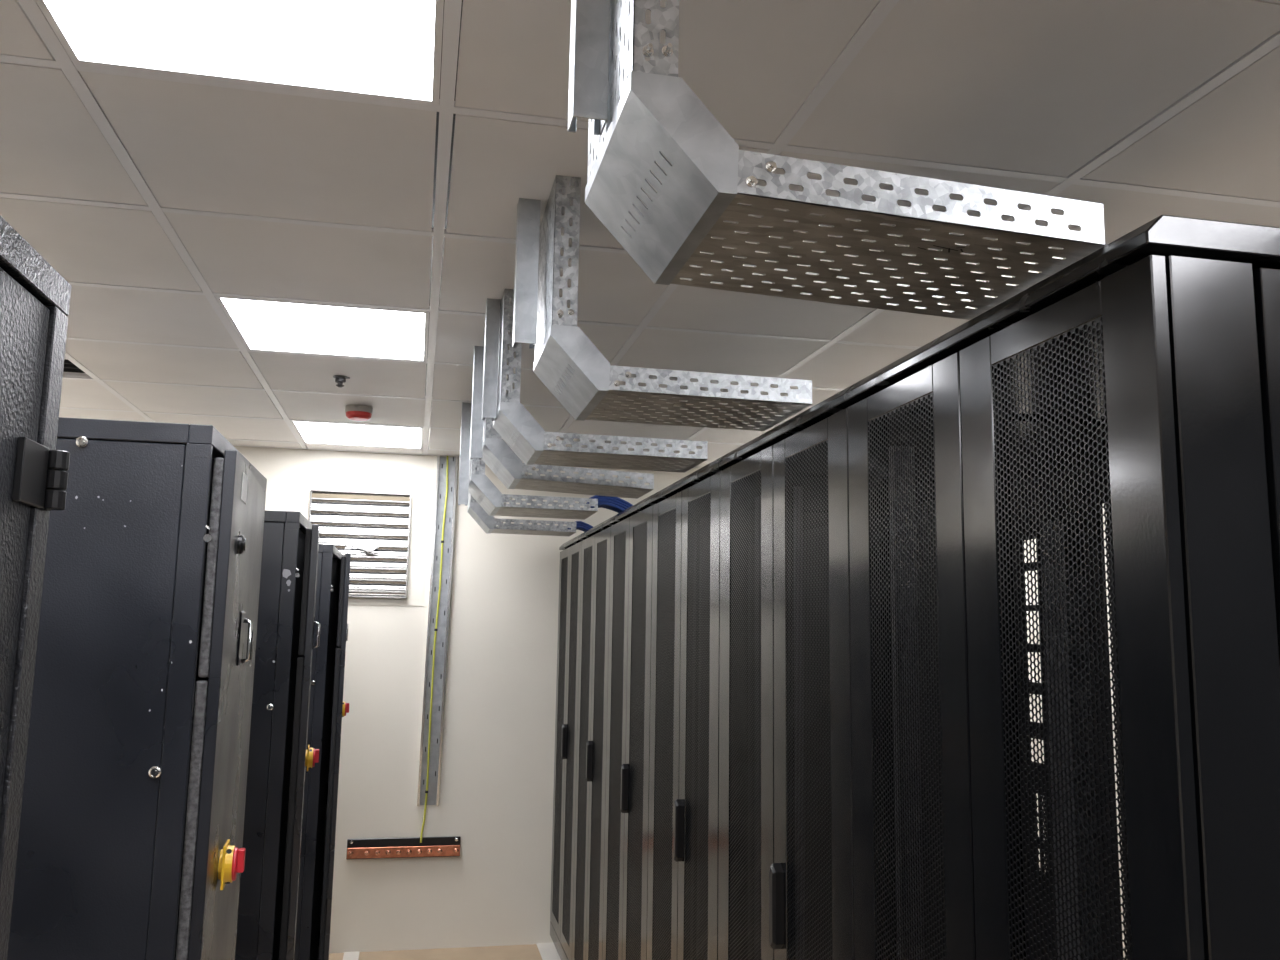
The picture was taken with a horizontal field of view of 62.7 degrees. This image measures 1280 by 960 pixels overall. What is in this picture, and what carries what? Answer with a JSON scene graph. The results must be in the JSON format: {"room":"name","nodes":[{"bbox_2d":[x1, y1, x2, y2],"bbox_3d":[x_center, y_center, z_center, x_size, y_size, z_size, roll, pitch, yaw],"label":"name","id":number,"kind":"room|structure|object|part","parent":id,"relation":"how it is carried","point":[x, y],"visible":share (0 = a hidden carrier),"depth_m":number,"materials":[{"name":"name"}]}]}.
{"room":"server room","nodes":[
{"label":"server room","id":0,"kind":"room"},
{"bbox_2d":[329,942,560,959],"bbox_3d":[-0.329,1.798,1.187,5.900,0.104,8.120,3,-8,-12],"label":"floor","id":1,"kind":"structure","parent":0,"point":[538,951],"depth_m":5.08,"materials":[{"name":"beige plastic"}]},
{"bbox_2d":[0,216,70,959],"bbox_3d":[-0.874,0.690,0.442,0.866,1.870,0.604,3,-8,-12],"label":"tall cabinet","id":2,"kind":"object","parent":1,"relation":"on","point":[34,297],"visible":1,"depth_m":0.86,"materials":[{"name":"metal"}]},
{"bbox_3d":[-0.477,0.675,0.528,0.017,1.736,0.530,3,-8,-12],"label":"door","id":3,"kind":"part","parent":2,"relation":"part of","materials":[{"name":"metal"}]},
{"bbox_2d":[7,417,266,959],"bbox_3d":[-1.122,0.864,1.696,0.906,1.870,0.614,3,-8,-12],"label":"tall cabinet","id":4,"kind":"object","parent":1,"relation":"on","point":[130,842],"visible":0.99,"depth_m":1.55,"materials":[{"name":"metal"}]},
{"bbox_3d":[-1.081,0.789,1.410,0.760,1.736,0.011,3,-8,-12],"label":"panel","id":5,"kind":"part","parent":4,"relation":"part of","materials":[{"name":"metal"}]},
{"bbox_3d":[-0.732,0.853,1.796,0.018,1.752,0.514,3,-8,-15],"label":"door","id":6,"kind":"part","parent":4,"relation":"part of","materials":[{"name":"metal"}]},
{"bbox_3d":[-0.670,0.641,1.756,0.017,0.053,0.053,3,-8,-15],"label":"isolator knob","id":7,"kind":"part","parent":4,"relation":"part of","materials":[{"name":"red plastic"}]},
{"bbox_3d":[-0.709,0.281,1.866,0.003,0.095,0.055,3,-8,-15],"label":"handle plate","id":8,"kind":"part","parent":4,"relation":"part of","materials":[{"name":"black plastic"}]},
{"bbox_3d":[-0.701,0.287,1.875,0.018,0.081,0.009,3,-8,-15],"label":"swing handle","id":9,"kind":"part","parent":4,"relation":"part of","materials":[{"name":"silver metal"}]},
{"bbox_2d":[235,510,319,959],"bbox_3d":[-1.383,1.033,2.918,0.909,1.870,0.614,3,-8,-12],"label":"tall cabinet","id":10,"kind":"object","parent":1,"relation":"on","point":[279,756],"visible":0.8,"depth_m":2.78,"materials":[{"name":"metal"}]},
{"bbox_3d":[-1.343,0.958,2.631,0.760,1.736,0.011,3,-8,-12],"label":"panel","id":11,"kind":"part","parent":10,"relation":"part of","materials":[{"name":"metal"}]},
{"bbox_3d":[-0.984,1.023,3.019,0.018,1.752,0.514,3,-8,-17],"label":"door","id":12,"kind":"part","parent":10,"relation":"part of","materials":[{"name":"metal"}]},
{"bbox_3d":[-0.961,0.451,3.090,0.003,0.095,0.055,3,-8,-17],"label":"handle plate","id":13,"kind":"part","parent":10,"relation":"part of","materials":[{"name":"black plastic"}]},
{"bbox_3d":[-0.954,0.817,3.092,0.017,0.053,0.053,3,-8,-17],"label":"isolator knob","id":14,"kind":"part","parent":10,"relation":"part of","materials":[{"name":"red plastic"}]},
{"bbox_3d":[-0.954,0.457,3.099,0.018,0.081,0.009,3,-8,-17],"label":"swing handle","id":15,"kind":"part","parent":10,"relation":"part of","materials":[{"name":"silver metal"}]},
{"bbox_2d":[294,544,350,959],"bbox_3d":[-1.625,1.195,4.087,0.927,1.870,0.624,3,-8,-12],"label":"tall cabinet","id":16,"kind":"object","parent":1,"relation":"on","point":[327,708],"visible":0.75,"depth_m":3.95,"materials":[{"name":"metal"}]},
{"bbox_3d":[-1.592,1.119,3.793,0.760,1.736,0.011,3,-8,-12],"label":"panel","id":17,"kind":"part","parent":16,"relation":"part of","materials":[{"name":"metal"}]},
{"bbox_3d":[-1.227,1.185,4.189,0.018,1.752,0.524,4,-9,-18],"label":"door","id":18,"kind":"part","parent":16,"relation":"part of","materials":[{"name":"metal"}]},
{"bbox_3d":[-1.169,0.914,4.190,0.017,0.053,0.053,4,-9,-18],"label":"isolator knob","id":19,"kind":"part","parent":16,"relation":"part of","materials":[{"name":"red plastic"}]},
{"bbox_2d":[550,532,698,959],"bbox_3d":[0.012,1.291,5.071,0.797,2.002,0.745,3,-8,-12],"label":"rack","id":20,"kind":"object","parent":1,"relation":"on","point":[566,720],"visible":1,"depth_m":4.96,"materials":[{"name":"black metal"}]},
{"bbox_3d":[-0.386,1.259,5.183,0.018,1.832,0.368,3,-8,-12],"label":"door","id":21,"kind":"part","parent":20,"relation":"part of","materials":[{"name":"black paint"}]},
{"bbox_3d":[-0.391,1.248,5.179,0.001,1.764,0.254,3,-8,-12],"label":"perforated panel","id":22,"kind":"part","parent":20,"relation":"part of","materials":[{"name":"black metal"}]},
{"bbox_3d":[-0.357,1.234,4.954,0.022,0.161,0.028,3,-8,-12],"label":"door handle","id":23,"kind":"part","parent":20,"relation":"part of","materials":[{"name":"black plastic"}]},
{"bbox_3d":[-0.308,1.209,4.822,0.018,1.832,0.369,3,-8,-12],"label":"door","id":24,"kind":"part","parent":20,"relation":"part of","materials":[{"name":"black paint"}]},
{"bbox_3d":[-0.317,1.200,4.830,0.001,1.764,0.254,3,-8,-12],"label":"perforated panel","id":25,"kind":"part","parent":20,"relation":"part of","materials":[{"name":"black metal"}]},
{"bbox_3d":[0.036,0.317,5.211,0.779,0.034,0.743,3,-8,-12],"label":"lid","id":26,"kind":"part","parent":20,"relation":"part of","materials":[{"name":"black paint"}]},
{"bbox_2d":[567,521,592,531],"bbox_3d":[-0.269,0.240,5.096,0.160,0.074,0.106,3,-8,-12],"label":"cable bundle","id":27,"kind":"object","parent":20,"relation":"on","point":[580,525],"visible":0.45,"depth_m":5.05,"materials":[{"name":"blue plastic"}]},
{"bbox_3d":[-0.052,1.298,5.434,0.643,1.835,0.010,3,-8,-12],"label":"panel","id":28,"kind":"part","parent":20,"relation":"part of","materials":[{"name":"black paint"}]},
{"bbox_2d":[572,516,753,959],"bbox_3d":[0.165,1.192,4.358,0.797,2.002,0.727,3,-8,-12],"label":"rack","id":29,"kind":"object","parent":1,"relation":"on","point":[587,939],"visible":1,"depth_m":4.27,"materials":[{"name":"black metal"}]},
{"bbox_3d":[-0.232,1.160,4.467,0.018,1.832,0.356,3,-8,-12],"label":"door","id":30,"kind":"part","parent":29,"relation":"part of","materials":[{"name":"black paint"}]},
{"bbox_3d":[-0.238,1.149,4.463,0.001,1.764,0.254,3,-8,-12],"label":"perforated panel","id":31,"kind":"part","parent":29,"relation":"part of","materials":[{"name":"black metal"}]},
{"bbox_3d":[-0.205,1.136,4.244,0.022,0.161,0.028,3,-8,-12],"label":"door handle","id":32,"kind":"part","parent":29,"relation":"part of","materials":[{"name":"black plastic"}]},
{"bbox_3d":[0.189,0.218,4.498,0.779,0.034,0.725,3,-8,-12],"label":"lid","id":33,"kind":"part","parent":29,"relation":"part of","materials":[{"name":"black paint"}]},
{"bbox_3d":[-0.165,1.102,4.122,0.001,1.764,0.254,3,-8,-12],"label":"perforated panel","id":34,"kind":"part","parent":29,"relation":"part of","materials":[{"name":"black metal"}]},
{"bbox_3d":[-0.157,1.111,4.115,0.018,1.832,0.363,3,-8,-12],"label":"door","id":35,"kind":"part","parent":29,"relation":"part of","materials":[{"name":"black paint"}]},
{"bbox_2d":[586,495,632,512],"bbox_3d":[-0.111,0.106,4.189,0.202,0.090,0.118,3,-8,-12],"label":"cable bundle","id":36,"kind":"object","parent":29,"relation":"on","point":[616,504],"visible":0.59,"depth_m":4.14,"materials":[{"name":"blue plastic"}]},
{"bbox_3d":[-0.003,1.130,4.064,0.040,1.785,0.030,3,-8,-12],"label":"mounting rail","id":37,"kind":"part","parent":29,"relation":"part of","materials":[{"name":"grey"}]},
{"bbox_3d":[0.549,1.168,4.444,0.012,1.835,0.727,3,-8,-12],"label":"panel","id":38,"kind":"part","parent":29,"relation":"part of","materials":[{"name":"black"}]},
{"bbox_2d":[602,493,831,959],"bbox_3d":[0.317,1.094,3.647,0.797,2.002,0.740,3,-8,-12],"label":"rack","id":39,"kind":"object","parent":1,"relation":"on","point":[622,923],"visible":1,"depth_m":3.62,"materials":[{"name":"black metal"}]},
{"bbox_3d":[-0.080,1.062,3.759,0.018,1.832,0.364,3,-8,-12],"label":"door","id":40,"kind":"part","parent":39,"relation":"part of","materials":[{"name":"black paint"}]},
{"bbox_3d":[-0.086,1.051,3.755,0.001,1.764,0.254,3,-8,-12],"label":"perforated panel","id":41,"kind":"part","parent":39,"relation":"part of","materials":[{"name":"black metal"}]},
{"bbox_3d":[-0.052,1.037,3.532,0.022,0.161,0.028,3,-8,-12],"label":"door handle","id":42,"kind":"part","parent":39,"relation":"part of","materials":[{"name":"black plastic"}]},
{"bbox_3d":[-0.012,1.003,3.408,0.001,1.764,0.254,3,-8,-12],"label":"perforated panel","id":43,"kind":"part","parent":39,"relation":"part of","materials":[{"name":"black metal"}]},
{"bbox_3d":[-0.003,1.012,3.400,0.018,1.832,0.368,3,-8,-12],"label":"door","id":44,"kind":"part","parent":39,"relation":"part of","materials":[{"name":"black paint"}]},
{"bbox_3d":[0.151,1.031,3.347,0.040,1.785,0.030,3,-8,-12],"label":"mounting rail","id":45,"kind":"part","parent":39,"relation":"part of","materials":[{"name":"grey metal"}]},
{"bbox_3d":[0.342,0.120,3.788,0.779,0.034,0.738,3,-8,-12],"label":"lid","id":46,"kind":"part","parent":39,"relation":"part of","materials":[{"name":"black paint"}]},
{"bbox_3d":[0.328,1.085,3.651,0.775,1.908,0.737,3,-8,-12],"label":"rack frame","id":47,"kind":"part","parent":39,"relation":"part of","materials":[{"name":"black paint"}]},
{"bbox_3d":[0.702,1.069,3.733,0.012,1.835,0.740,3,-8,-12],"label":"panel","id":48,"kind":"part","parent":39,"relation":"part of","materials":[{"name":"black metal"}]},
{"bbox_2d":[647,455,946,959],"bbox_3d":[0.473,0.993,2.921,0.797,2.002,0.760,3,-8,-12],"label":"rack","id":49,"kind":"object","parent":1,"relation":"on","point":[679,501],"visible":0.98,"depth_m":2.88,"materials":[{"name":"black metal"}]},
{"bbox_3d":[0.074,0.962,3.038,0.018,1.832,0.371,3,-8,-12],"label":"door","id":50,"kind":"part","parent":49,"relation":"part of","materials":[{"name":"black paint"}]},
{"bbox_3d":[0.069,0.951,3.034,0.001,1.764,0.254,3,-8,-12],"label":"perforated panel","id":51,"kind":"part","parent":49,"relation":"part of","materials":[{"name":"black metal"}]},
{"bbox_3d":[0.103,0.937,2.808,0.022,0.161,0.028,3,-8,-12],"label":"door handle","id":52,"kind":"part","parent":49,"relation":"part of","materials":[{"name":"black plastic"}]},
{"bbox_3d":[0.145,0.901,2.678,0.001,1.764,0.254,3,-8,-12],"label":"perforated panel","id":53,"kind":"part","parent":49,"relation":"part of","materials":[{"name":"black metal"}]},
{"bbox_3d":[0.153,0.911,2.670,0.018,1.832,0.381,3,-8,-12],"label":"door","id":54,"kind":"part","parent":49,"relation":"part of","materials":[{"name":"black paint"}]},
{"bbox_3d":[0.195,1.002,3.144,0.040,1.785,0.030,3,-8,-12],"label":"mounting rail","id":55,"kind":"part","parent":49,"relation":"part of","materials":[{"name":"grey metal"}]},
{"bbox_3d":[0.309,0.929,2.611,0.040,1.785,0.030,3,-8,-12],"label":"mounting rail","id":56,"kind":"part","parent":49,"relation":"part of","materials":[{"name":"grey metal"}]},
{"bbox_3d":[0.497,0.019,3.061,0.779,0.034,0.758,3,-8,-12],"label":"lid","id":57,"kind":"part","parent":49,"relation":"part of","materials":[{"name":"black paint"}]},
{"bbox_3d":[0.858,0.969,3.007,0.012,1.835,0.760,3,-8,-12],"label":"panel","id":58,"kind":"part","parent":49,"relation":"part of","materials":[{"name":"black metal"}]},
{"bbox_2d":[718,384,1132,959],"bbox_3d":[0.634,0.889,2.169,0.797,2.002,0.791,3,-8,-12],"label":"rack","id":59,"kind":"object","parent":1,"relation":"on","point":[815,440],"visible":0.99,"depth_m":2.09,"materials":[{"name":"black metal"}]},
{"bbox_3d":[0.229,0.848,2.287,0.001,1.764,0.254,3,-8,-12],"label":"perforated panel","id":60,"kind":"part","parent":59,"relation":"part of","materials":[{"name":"black metal"}]},
{"bbox_3d":[0.234,0.858,2.291,0.018,1.832,0.393,3,-8,-12],"label":"door","id":61,"kind":"part","parent":59,"relation":"part of","materials":[{"name":"black paint"}]},
{"bbox_3d":[0.265,0.832,2.050,0.022,0.161,0.028,3,-8,-12],"label":"door handle","id":62,"kind":"part","parent":59,"relation":"part of","materials":[{"name":"black plastic"}]},
{"bbox_3d":[0.352,0.900,2.407,0.040,1.785,0.030,3,-8,-12],"label":"mounting rail","id":63,"kind":"part","parent":59,"relation":"part of","materials":[{"name":"grey metal"}]},
{"bbox_3d":[0.308,0.796,1.916,0.001,1.764,0.254,3,-8,-12],"label":"perforated panel","id":64,"kind":"part","parent":59,"relation":"part of","materials":[{"name":"black metal"}]},
{"bbox_3d":[0.317,0.805,1.908,0.018,1.832,0.390,3,-8,-12],"label":"door","id":65,"kind":"part","parent":59,"relation":"part of","materials":[{"name":"black paint"}]},
{"bbox_3d":[0.473,0.823,1.844,0.040,1.785,0.030,3,-8,-12],"label":"mounting rail","id":66,"kind":"part","parent":59,"relation":"part of","materials":[{"name":"grey metal"}]},
{"bbox_3d":[0.659,-0.085,2.309,0.779,0.034,0.789,3,-8,-12],"label":"lid","id":67,"kind":"part","parent":59,"relation":"part of","materials":[{"name":"black paint"}]},
{"bbox_3d":[0.786,0.903,1.932,0.005,1.660,0.060,3,-8,-12],"label":"mounting rail","id":68,"kind":"part","parent":59,"relation":"part of","materials":[{"name":"grey metal"}]},
{"bbox_3d":[1.024,0.865,2.256,0.002,1.835,0.791,3,-8,-12],"label":"panel","id":69,"kind":"part","parent":59,"relation":"part of","materials":[{"name":"black metal"}]},
{"bbox_3d":[0.811,0.899,1.897,0.040,1.660,0.020,3,-8,-12],"label":"mounting rail","id":70,"kind":"part","parent":59,"relation":"part of","materials":[{"name":"grey metal"}]},
{"bbox_2d":[845,215,1279,959],"bbox_3d":[0.798,0.783,1.405,0.797,2.002,0.787,3,-8,-12],"label":"rack","id":71,"kind":"object","parent":1,"relation":"on","point":[1167,333],"visible":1,"depth_m":1.15,"materials":[{"name":"black metal"}]},
{"bbox_3d":[0.392,0.742,1.525,0.001,1.764,0.254,3,-8,-12],"label":"perforated panel","id":72,"kind":"part","parent":71,"relation":"part of","materials":[{"name":"black metal"}]},
{"bbox_3d":[0.398,0.753,1.529,0.018,1.832,0.385,3,-8,-12],"label":"door","id":73,"kind":"part","parent":71,"relation":"part of","materials":[{"name":"black paint"}]},
{"bbox_3d":[0.473,0.690,1.148,0.001,1.764,0.254,3,-8,-12],"label":"perforated panel","id":74,"kind":"part","parent":71,"relation":"part of","materials":[{"name":"black metal"}]},
{"bbox_3d":[0.823,-0.191,1.545,0.779,0.034,0.785,3,-8,-12],"label":"lid","id":75,"kind":"part","parent":71,"relation":"part of","materials":[{"name":"black paint"}]},
{"bbox_3d":[0.480,0.700,1.147,0.018,1.832,0.394,3,-8,-12],"label":"door","id":76,"kind":"part","parent":71,"relation":"part of","materials":[{"name":"black paint"}]},
{"bbox_3d":[0.802,0.689,1.019,0.335,1.829,0.011,3,-8,-12],"label":"panel","id":77,"kind":"part","parent":71,"relation":"part of","materials":[{"name":"black paint"}]},
{"bbox_3d":[1.183,0.759,1.491,0.012,1.835,0.787,3,-8,-12],"label":"panel","id":78,"kind":"part","parent":71,"relation":"part of","materials":[{"name":"black metal"}]},
{"bbox_2d":[234,416,699,952],"bbox_3d":[-1.161,0.965,5.366,5.900,2.700,0.100,3,-8,-12],"label":"wall","id":79,"kind":"structure","parent":0,"point":[496,792],"depth_m":5.31,"materials":[{"name":"beige paint"}]},
{"bbox_2d":[309,489,411,598],"bbox_3d":[-1.426,0.326,5.329,0.499,0.537,0.026,3,-8,-12],"label":"louvres","id":80,"kind":"object","parent":79,"relation":"attached to","point":[344,519],"visible":0.76,"depth_m":5.34,"materials":[{"name":"metal"}]},
{"bbox_3d":[-1.424,0.211,5.344,0.483,0.052,0.020,3,-8,-12],"label":"louvre blade","id":81,"kind":"part","parent":80,"relation":"part of","materials":[{"name":"metal"}]},
{"bbox_3d":[-1.423,0.154,5.352,0.483,0.052,0.020,3,-8,-12],"label":"louvre blade","id":82,"kind":"part","parent":80,"relation":"part of","materials":[{"name":"metal"}]},
{"bbox_3d":[-1.422,0.096,5.360,0.483,0.052,0.020,3,-8,-12],"label":"louvre blade","id":83,"kind":"part","parent":80,"relation":"part of","materials":[{"name":"metal"}]},
{"bbox_2d":[345,542,378,552],"bbox_3d":[-1.405,0.337,5.302,0.165,0.056,0.031,3,-8,-12],"label":"handle","id":84,"kind":"object","parent":80,"relation":"attached to","point":[369,546],"visible":1,"depth_m":5.31,"materials":[{"name":"white"}]},
{"bbox_3d":[-1.425,0.268,5.336,0.483,0.052,0.020,3,-8,-12],"label":"louvre blade","id":85,"kind":"part","parent":80,"relation":"part of","materials":[{"name":"metal"}]},
{"bbox_3d":[-1.426,0.326,5.328,0.483,0.052,0.020,3,-8,-12],"label":"louvre blade","id":86,"kind":"part","parent":80,"relation":"part of","materials":[{"name":"metal"}]},
{"bbox_3d":[-1.427,0.383,5.320,0.483,0.052,0.020,3,-8,-12],"label":"louvre blade","id":87,"kind":"part","parent":80,"relation":"part of","materials":[{"name":"metal"}]},
{"bbox_3d":[-1.429,0.498,5.303,0.483,0.052,0.020,3,-8,-12],"label":"louvre blade","id":88,"kind":"part","parent":80,"relation":"part of","materials":[{"name":"metal"}]},
{"bbox_3d":[-1.429,0.555,5.295,0.483,0.052,0.020,3,-8,-12],"label":"louvre blade","id":89,"kind":"part","parent":80,"relation":"part of","materials":[{"name":"metal"}]},
{"bbox_3d":[-1.428,0.440,5.312,0.483,0.052,0.020,3,-8,-12],"label":"louvre blade","id":90,"kind":"part","parent":80,"relation":"part of","materials":[{"name":"metal"}]},
{"bbox_2d":[295,479,427,605],"bbox_3d":[-1.424,0.319,5.346,0.650,0.625,0.004,3,-8,-12],"label":"trim","id":91,"kind":"structure","parent":79,"relation":"attached to","point":[419,492],"depth_m":5.38,"materials":[{"name":"beige paint"}]},
{"bbox_2d":[346,836,460,859],"bbox_3d":[-1.161,1.814,5.171,0.547,0.095,0.050,3,-8,-12],"label":"bar","id":92,"kind":"object","parent":79,"relation":"attached to","point":[370,848],"visible":1,"depth_m":5.17,"materials":[{"name":"orange metal"}]},
{"bbox_2d":[417,456,457,805],"bbox_3d":[-1.030,0.748,5.359,0.132,1.764,0.026,3,-8,-12],"label":"cable tray","id":93,"kind":"object","parent":79,"relation":"attached to","point":[441,646],"visible":1,"depth_m":5.36,"materials":[{"name":"silver metal"}]},
{"bbox_2d":[420,456,447,842],"bbox_3d":[-1.043,0.834,5.343,0.066,1.943,0.020,4,-9,-22],"label":"earth wire","id":94,"kind":"object","parent":93,"relation":"attached to","point":[442,540],"visible":1,"depth_m":5.33,"materials":[{"name":"yellow"}]},
{"bbox_2d":[0,0,1279,467],"bbox_3d":[-0.287,-0.823,1.559,6.100,0.300,8.320,3,-8,-12],"label":"ceiling","id":95,"kind":"structure","parent":0,"point":[156,197],"depth_m":2.03,"materials":[{"name":"white"}]},
{"bbox_2d":[63,358,89,376],"bbox_3d":[-2.236,-0.457,3.543,0.576,0.061,0.576,3,-8,-12],"label":"ceiling vent","id":96,"kind":"object","parent":95,"relation":"in","point":[70,369],"visible":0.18,"depth_m":3.79,"materials":[{"name":"black metal"}]},
{"bbox_2d":[35,0,443,104],"bbox_3d":[-0.564,-0.701,1.458,0.574,0.020,0.574,3,-8,-12],"label":"recessed light","id":97,"kind":"object","parent":95,"relation":"in","point":[382,49],"visible":1,"depth_m":1.61,"materials":[{"name":"white plastic"}]},
{"bbox_2d":[215,296,428,361],"bbox_3d":[-0.938,-0.459,3.203,0.574,0.020,0.574,3,-8,-12],"label":"recessed light","id":98,"kind":"object","parent":95,"relation":"in","point":[261,325],"visible":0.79,"depth_m":3.18,"materials":[{"name":"white plastic"}]},
{"bbox_2d":[333,375,349,387],"bbox_3d":[-1.073,-0.351,3.771,0.059,0.038,0.054,3,-8,-12],"label":"sprinkler head","id":99,"kind":"object","parent":95,"relation":"attached to","point":[340,379],"visible":1,"depth_m":3.76},
{"bbox_2d":[291,421,423,448],"bbox_3d":[-1.312,-0.218,4.947,0.574,0.020,0.574,3,-8,-12],"label":"recessed light","id":100,"kind":"object","parent":95,"relation":"in","point":[309,432],"visible":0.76,"depth_m":4.94,"materials":[{"name":"white plastic"}]},
{"bbox_2d":[345,404,372,420],"bbox_3d":[-1.149,-0.271,4.291,0.108,0.053,0.108,3,-8,-12],"label":"fire alarm","id":101,"kind":"object","parent":95,"relation":"attached to","point":[355,412],"visible":1,"depth_m":4.25,"materials":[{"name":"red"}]},
{"bbox_2d":[458,403,471,505],"bbox_3d":[-0.696,-0.107,4.180,0.038,0.415,0.041,3,-8,-12],"label":"channel","id":102,"kind":"object","parent":95,"relation":"hanging from","point":[464,465],"visible":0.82,"depth_m":4.16,"materials":[{"name":"silver metal"}]},
{"bbox_3d":[-1.131,-0.138,5.462,5.900,0.012,0.022,3,-8,-12],"label":"edge trim","id":103,"kind":"part","parent":95,"relation":"part of","materials":[{"name":"white paint"}]},
{"bbox_2d":[470,346,483,459],"bbox_3d":[-0.513,-0.248,3.330,0.038,0.368,0.041,3,-8,-12],"label":"channel","id":104,"kind":"object","parent":95,"relation":"hanging from","point":[477,424],"visible":0.77,"depth_m":3.31,"materials":[{"name":"silver metal"}]},
{"bbox_2d":[482,298,500,420],"bbox_3d":[-0.404,-0.330,2.849,0.037,0.338,0.041,3,-8,-12],"label":"channel","id":105,"kind":"object","parent":95,"relation":"hanging from","point":[492,318],"visible":0.94,"depth_m":2.83,"materials":[{"name":"silver metal"}]},
{"bbox_2d":[467,461,576,535],"bbox_3d":[-0.573,0.033,5.112,0.507,0.447,0.250,3,-8,-12],"label":"cable tray","id":106,"kind":"object","parent":95,"relation":"hanging from","point":[489,524],"visible":0.61,"depth_m":4.99,"materials":[{"name":"metal"}]},
{"bbox_2d":[512,198,540,348],"bbox_3d":[-0.235,-0.433,2.182,0.045,0.317,0.041,3,-8,-12],"label":"channel","id":107,"kind":"object","parent":95,"relation":"hanging from","point":[528,210],"visible":0.99,"depth_m":2.16,"materials":[{"name":"silver metal"}]},
{"bbox_2d":[469,458,597,519],"bbox_3d":[-0.437,-0.088,4.245,0.494,0.447,0.340,3,-8,-12],"label":"cable tray","id":108,"kind":"object","parent":95,"relation":"hanging from","point":[481,488],"visible":0.68,"depth_m":4.08,"materials":[{"name":"metal"}]},
{"bbox_2d":[482,418,653,498],"bbox_3d":[-0.241,-0.193,3.429,0.536,0.460,0.260,3,-8,-12],"label":"cable tray","id":109,"kind":"object","parent":95,"relation":"hanging from","point":[498,456],"visible":0.63,"depth_m":3.31,"materials":[{"name":"metal"}]},
{"bbox_2d":[568,0,609,135],"bbox_3d":[-0.059,-0.567,1.258,0.041,0.305,0.041,3,-8,-12],"label":"channel","id":110,"kind":"object","parent":95,"relation":"hanging from","point":[590,19],"visible":1,"depth_m":1.23,"materials":[{"name":"silver metal"}]},
{"bbox_2d":[493,289,707,471],"bbox_3d":[-0.113,-0.272,2.908,0.558,0.447,0.255,3,-8,-12],"label":"cable tray","id":111,"kind":"object","parent":95,"relation":"hanging from","point":[513,422],"visible":0.9,"depth_m":2.78,"materials":[{"name":"metal"}]},
{"bbox_2d":[533,175,811,430],"bbox_3d":[0.059,-0.365,2.233,0.532,0.447,0.310,3,-8,-12],"label":"cable tray","id":112,"kind":"object","parent":95,"relation":"hanging from","point":[572,368],"visible":0.99,"depth_m":2.09,"materials":[{"name":"metal"}]},
{"bbox_2d":[585,0,1104,319],"bbox_3d":[0.232,-0.487,1.309,0.552,0.460,0.315,3,-8,-12],"label":"cable tray","id":113,"kind":"object","parent":95,"relation":"hanging from","point":[652,110],"visible":0.9,"depth_m":1.19,"materials":[{"name":"metal"}]},
{"bbox_3d":[2.627,0.548,1.994,0.100,2.700,8.120,3,-8,-12],"label":"wall","id":114,"kind":"structure","parent":0,"visible":0},
{"bbox_2d":[1024,503,1126,957],"bbox_3d":[2.068,1.001,4.289,0.020,2.430,3.320,3,-8,-12],"label":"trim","id":115,"kind":"structure","parent":114,"relation":"attached to","point":[1028,541],"depth_m":5.02,"materials":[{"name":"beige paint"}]}
]}

